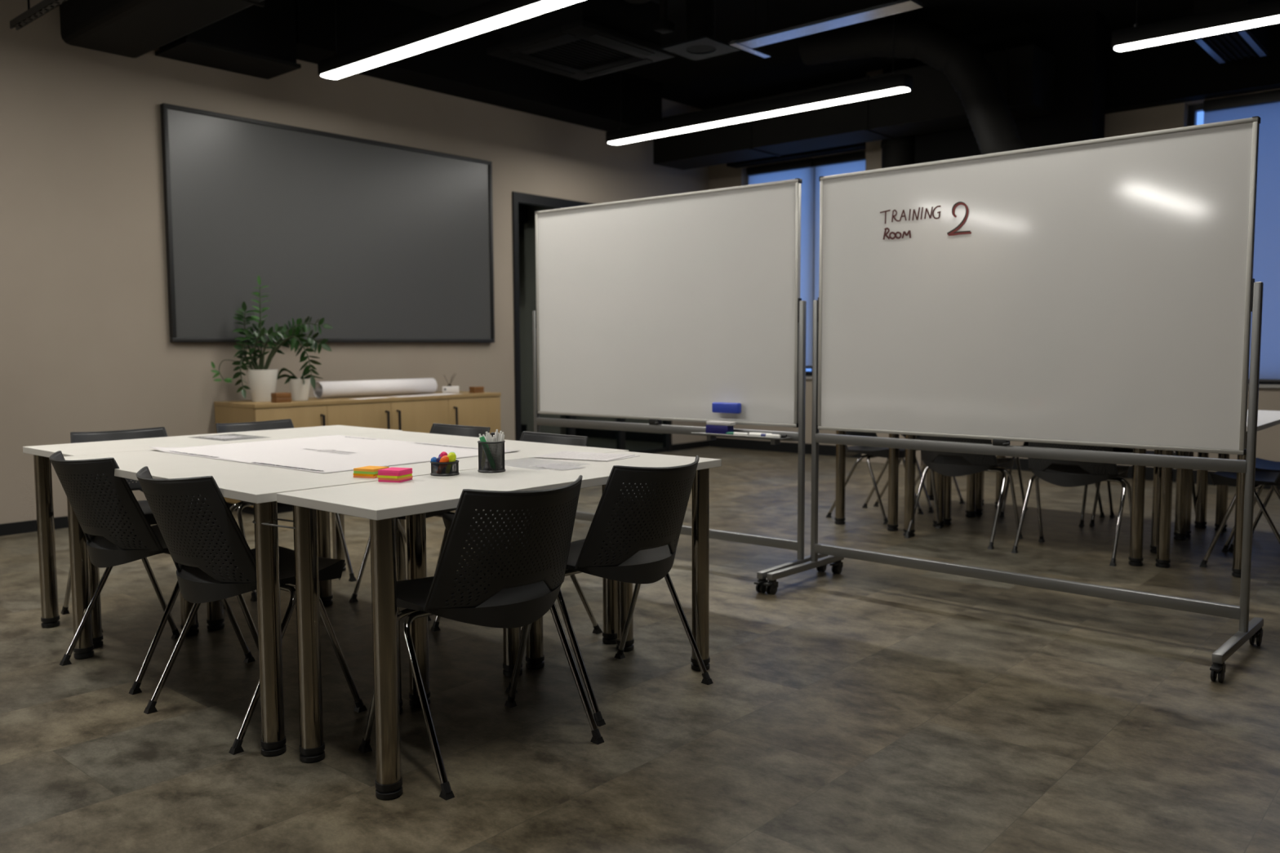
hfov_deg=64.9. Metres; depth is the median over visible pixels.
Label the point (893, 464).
desk
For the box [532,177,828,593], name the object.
whiteboard
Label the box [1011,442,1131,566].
chair
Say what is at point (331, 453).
sheet
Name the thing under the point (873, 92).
diffuser
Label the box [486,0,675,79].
air conditioner
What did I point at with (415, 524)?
desk
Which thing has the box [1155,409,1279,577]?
desk
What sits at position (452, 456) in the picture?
highlighter
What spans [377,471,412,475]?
sticky note pad
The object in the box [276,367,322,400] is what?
potted plant
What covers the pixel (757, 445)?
baseboard
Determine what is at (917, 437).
chair
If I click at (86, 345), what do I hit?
wall
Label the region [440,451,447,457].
highlighter
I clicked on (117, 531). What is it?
chair
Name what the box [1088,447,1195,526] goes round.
chair
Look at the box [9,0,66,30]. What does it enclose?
strut
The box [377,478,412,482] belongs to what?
sticky note pad
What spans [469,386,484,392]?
box
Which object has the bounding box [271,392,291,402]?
box
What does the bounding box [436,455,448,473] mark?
highlighter
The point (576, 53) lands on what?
grille
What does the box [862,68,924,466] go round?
column
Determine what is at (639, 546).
chair
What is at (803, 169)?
roller blind
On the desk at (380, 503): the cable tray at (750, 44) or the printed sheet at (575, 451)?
the printed sheet at (575, 451)
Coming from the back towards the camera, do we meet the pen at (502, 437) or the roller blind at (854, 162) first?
the roller blind at (854, 162)
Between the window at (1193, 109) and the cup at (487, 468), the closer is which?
the cup at (487, 468)
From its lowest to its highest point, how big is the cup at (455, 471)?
0.043 m
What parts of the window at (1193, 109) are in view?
sill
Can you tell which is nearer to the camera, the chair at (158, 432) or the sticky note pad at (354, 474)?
the sticky note pad at (354, 474)
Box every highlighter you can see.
[431,457,438,468]
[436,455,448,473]
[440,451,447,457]
[446,452,456,473]
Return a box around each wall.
[0,0,708,524]
[708,88,1279,471]
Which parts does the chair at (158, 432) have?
leg, backrest, seat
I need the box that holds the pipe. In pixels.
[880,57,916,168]
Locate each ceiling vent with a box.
[661,0,739,60]
[1193,0,1270,63]
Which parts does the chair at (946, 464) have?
leg, leg, backrest, seat, leg, leg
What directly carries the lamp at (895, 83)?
hanging from the ceiling
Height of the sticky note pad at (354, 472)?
0.007 m
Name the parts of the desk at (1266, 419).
leg, leg, leg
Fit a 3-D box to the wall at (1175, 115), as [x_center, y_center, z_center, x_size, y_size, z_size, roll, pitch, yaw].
[5.300,-1.370,7.630,11.735,3.750,0.300,4,6,41]
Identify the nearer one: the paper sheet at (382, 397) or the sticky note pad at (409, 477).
the sticky note pad at (409, 477)
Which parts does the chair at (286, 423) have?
leg, leg, backrest, seat, leg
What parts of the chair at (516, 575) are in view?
leg, leg, seat, backrest, leg, leg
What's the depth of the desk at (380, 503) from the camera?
2.73 m
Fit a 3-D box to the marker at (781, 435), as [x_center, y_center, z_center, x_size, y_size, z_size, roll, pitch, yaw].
[0.624,0.041,4.908,0.209,0.018,0.019,3,6,39]
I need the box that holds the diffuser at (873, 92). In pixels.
[608,87,910,144]
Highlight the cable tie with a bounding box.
[252,518,296,528]
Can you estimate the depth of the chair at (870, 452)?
6.59 m
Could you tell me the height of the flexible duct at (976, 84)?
1.550 m
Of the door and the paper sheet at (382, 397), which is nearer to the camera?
the paper sheet at (382, 397)
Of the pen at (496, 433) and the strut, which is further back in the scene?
the strut
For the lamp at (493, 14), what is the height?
0.800 m
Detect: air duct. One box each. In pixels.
[59,0,265,57]
[155,0,301,79]
[653,44,1055,169]
[915,8,1107,164]
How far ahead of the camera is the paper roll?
7.70 m
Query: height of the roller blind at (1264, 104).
2.248 m
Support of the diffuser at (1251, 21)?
attached to the lamp at (1265, 12)
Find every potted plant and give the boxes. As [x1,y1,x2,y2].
[211,275,333,401]
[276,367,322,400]
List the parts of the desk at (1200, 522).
leg, leg, leg, leg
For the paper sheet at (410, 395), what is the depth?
7.75 m
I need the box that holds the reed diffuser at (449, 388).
[442,373,458,393]
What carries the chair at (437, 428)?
on the floor
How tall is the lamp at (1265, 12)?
0.800 m
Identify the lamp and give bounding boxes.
[317,0,583,79]
[605,13,912,144]
[1111,0,1279,51]
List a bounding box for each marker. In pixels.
[725,431,748,435]
[748,432,781,437]
[749,432,786,437]
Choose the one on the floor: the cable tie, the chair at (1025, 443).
the chair at (1025, 443)
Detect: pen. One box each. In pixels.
[479,435,493,469]
[485,431,497,468]
[488,432,499,467]
[491,435,496,447]
[494,429,498,450]
[497,431,502,457]
[498,431,504,466]
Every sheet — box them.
[149,435,519,473]
[191,434,267,440]
[348,396,386,399]
[391,395,430,397]
[417,393,461,395]
[486,457,587,470]
[533,451,635,461]
[568,451,639,462]
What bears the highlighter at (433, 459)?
in the cup at (455, 471)
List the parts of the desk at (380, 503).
leg, leg, leg, leg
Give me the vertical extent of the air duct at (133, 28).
0.578 m
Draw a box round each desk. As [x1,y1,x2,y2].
[22,425,402,648]
[63,449,402,756]
[206,456,522,707]
[276,451,721,799]
[316,431,628,669]
[835,430,984,531]
[903,434,1159,566]
[942,451,1189,540]
[975,451,1208,537]
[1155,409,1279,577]
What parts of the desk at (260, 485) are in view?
leg, leg, leg, leg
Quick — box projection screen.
[160,102,494,342]
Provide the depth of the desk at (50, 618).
4.09 m
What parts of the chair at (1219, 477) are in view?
leg, leg, seat, leg, leg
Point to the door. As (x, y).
(524, 206)
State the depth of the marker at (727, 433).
4.96 m
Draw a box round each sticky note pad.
[353,466,388,471]
[353,471,377,474]
[353,473,377,476]
[353,475,377,478]
[377,466,412,473]
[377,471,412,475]
[377,473,412,478]
[377,475,413,480]
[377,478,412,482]
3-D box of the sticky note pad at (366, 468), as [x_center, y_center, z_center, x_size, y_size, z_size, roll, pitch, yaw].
[-0.816,0.129,3.057,0.074,0.008,0.074,2,5,24]
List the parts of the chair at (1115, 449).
leg, leg, seat, backrest, leg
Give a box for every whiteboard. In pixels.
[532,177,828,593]
[763,115,1263,683]
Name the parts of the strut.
hanger rod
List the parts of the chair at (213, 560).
leg, backrest, leg, seat, leg, leg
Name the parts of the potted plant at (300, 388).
pot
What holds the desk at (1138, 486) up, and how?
on the floor
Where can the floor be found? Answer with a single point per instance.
(868, 707)
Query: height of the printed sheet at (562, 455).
0.002 m
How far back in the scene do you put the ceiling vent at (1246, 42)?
6.94 m
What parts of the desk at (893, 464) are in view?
leg, leg, leg, leg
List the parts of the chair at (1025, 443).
leg, leg, leg, leg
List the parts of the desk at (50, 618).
leg, leg, leg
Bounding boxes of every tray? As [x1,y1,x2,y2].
[690,431,791,444]
[728,0,923,57]
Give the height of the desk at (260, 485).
0.740 m
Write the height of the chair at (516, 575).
0.777 m
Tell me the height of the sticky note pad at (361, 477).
0.006 m
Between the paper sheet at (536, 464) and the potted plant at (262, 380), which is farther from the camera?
the potted plant at (262, 380)
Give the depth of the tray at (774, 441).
4.94 m
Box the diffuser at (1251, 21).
[1114,15,1279,51]
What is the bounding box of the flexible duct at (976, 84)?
[799,17,1029,154]
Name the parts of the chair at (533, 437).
leg, seat, backrest, leg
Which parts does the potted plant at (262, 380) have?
pot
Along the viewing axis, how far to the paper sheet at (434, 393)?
8.01 m
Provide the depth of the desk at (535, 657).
3.99 m
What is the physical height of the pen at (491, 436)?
0.117 m
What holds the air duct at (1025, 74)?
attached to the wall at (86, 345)
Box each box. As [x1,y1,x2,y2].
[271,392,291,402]
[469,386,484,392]
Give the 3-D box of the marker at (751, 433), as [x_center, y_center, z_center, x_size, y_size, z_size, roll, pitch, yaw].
[0.604,0.044,4.879,0.173,0.018,0.019,3,6,39]
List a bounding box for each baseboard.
[0,440,708,536]
[708,437,1279,489]
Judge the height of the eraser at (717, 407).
0.053 m
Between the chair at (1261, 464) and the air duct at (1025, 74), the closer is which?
the chair at (1261, 464)
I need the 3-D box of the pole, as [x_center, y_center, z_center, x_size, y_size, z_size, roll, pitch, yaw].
[0.157,-2.901,6.717,0.100,0.510,0.120,4,6,41]
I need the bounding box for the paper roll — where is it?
[313,377,437,398]
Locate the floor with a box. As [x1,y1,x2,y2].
[0,446,1279,852]
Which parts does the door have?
glass pane, glass pane, glass pane, rail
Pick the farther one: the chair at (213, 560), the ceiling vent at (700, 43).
the ceiling vent at (700, 43)
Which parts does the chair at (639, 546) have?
leg, leg, seat, leg, backrest, leg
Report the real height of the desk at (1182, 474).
0.740 m
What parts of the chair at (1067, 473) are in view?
leg, leg, backrest, seat, leg, leg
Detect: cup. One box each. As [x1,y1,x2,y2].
[430,459,459,476]
[477,440,505,473]
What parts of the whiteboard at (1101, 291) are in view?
post, rail, rail, board panel, board frame, post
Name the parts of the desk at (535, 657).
leg, leg, leg, leg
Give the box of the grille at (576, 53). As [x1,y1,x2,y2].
[531,39,629,68]
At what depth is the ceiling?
8.21 m
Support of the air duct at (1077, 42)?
hanging from the ceiling
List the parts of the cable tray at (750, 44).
hanger rod, hanger rod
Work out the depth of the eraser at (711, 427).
5.04 m
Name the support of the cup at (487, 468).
on the desk at (380, 503)
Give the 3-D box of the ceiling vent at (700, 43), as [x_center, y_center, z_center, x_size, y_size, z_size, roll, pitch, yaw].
[0.412,-2.841,6.832,0.380,0.550,0.380,4,6,41]
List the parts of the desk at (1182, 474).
leg, leg, leg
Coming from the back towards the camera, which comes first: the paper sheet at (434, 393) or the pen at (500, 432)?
the paper sheet at (434, 393)
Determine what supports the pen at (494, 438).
in the cup at (487, 468)
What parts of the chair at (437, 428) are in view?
leg, leg, seat, leg, backrest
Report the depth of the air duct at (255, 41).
6.78 m
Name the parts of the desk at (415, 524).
leg, leg, leg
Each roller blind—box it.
[746,158,814,368]
[813,150,865,300]
[1203,89,1279,382]
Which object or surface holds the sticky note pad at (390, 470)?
on the sticky note pad at (409, 472)
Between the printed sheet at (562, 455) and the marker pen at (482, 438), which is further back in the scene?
the printed sheet at (562, 455)
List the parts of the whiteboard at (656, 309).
post, board panel, rail, board frame, rail, post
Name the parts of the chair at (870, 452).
leg, backrest, seat, leg, leg, leg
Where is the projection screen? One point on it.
(380, 242)
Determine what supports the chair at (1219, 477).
on the floor
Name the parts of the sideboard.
door, handle, door, handle, handle, door, handle, door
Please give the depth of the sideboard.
7.48 m
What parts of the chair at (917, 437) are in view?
leg, backrest, leg, leg, leg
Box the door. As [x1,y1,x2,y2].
[511,191,671,453]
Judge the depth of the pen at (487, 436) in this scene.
3.15 m
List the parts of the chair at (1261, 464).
leg, leg, seat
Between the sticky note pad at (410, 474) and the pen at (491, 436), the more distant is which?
the pen at (491, 436)
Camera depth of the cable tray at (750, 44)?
6.06 m
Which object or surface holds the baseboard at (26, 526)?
attached to the wall at (86, 345)
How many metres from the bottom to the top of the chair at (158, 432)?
0.777 m
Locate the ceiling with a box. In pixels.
[389,0,1194,109]
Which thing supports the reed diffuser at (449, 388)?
on the sideboard
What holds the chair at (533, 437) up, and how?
on the floor
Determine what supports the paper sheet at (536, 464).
on the desk at (380, 503)
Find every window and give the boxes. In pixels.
[747,167,814,378]
[1187,102,1279,387]
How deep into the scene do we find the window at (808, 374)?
10.58 m
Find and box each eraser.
[705,420,735,434]
[711,402,742,413]
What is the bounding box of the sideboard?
[213,391,501,515]
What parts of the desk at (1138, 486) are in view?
leg, leg, leg, leg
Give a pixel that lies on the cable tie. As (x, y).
(279, 519)
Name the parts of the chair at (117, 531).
leg, backrest, seat, leg, leg, leg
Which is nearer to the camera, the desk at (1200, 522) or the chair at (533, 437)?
the chair at (533, 437)
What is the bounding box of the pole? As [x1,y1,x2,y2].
[653,0,674,34]
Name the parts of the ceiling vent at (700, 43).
vent plate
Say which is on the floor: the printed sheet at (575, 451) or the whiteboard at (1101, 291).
the whiteboard at (1101, 291)
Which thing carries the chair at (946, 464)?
on the floor
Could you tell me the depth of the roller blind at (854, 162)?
10.35 m
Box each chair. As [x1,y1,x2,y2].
[48,450,255,694]
[60,426,225,632]
[136,466,367,755]
[215,418,356,601]
[348,423,490,621]
[358,475,604,800]
[430,431,602,636]
[505,455,712,726]
[826,431,923,524]
[873,433,964,512]
[904,435,1022,549]
[999,441,1105,526]
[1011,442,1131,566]
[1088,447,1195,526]
[1200,471,1279,567]
[1228,457,1279,551]
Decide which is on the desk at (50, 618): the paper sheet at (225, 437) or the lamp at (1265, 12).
the paper sheet at (225, 437)

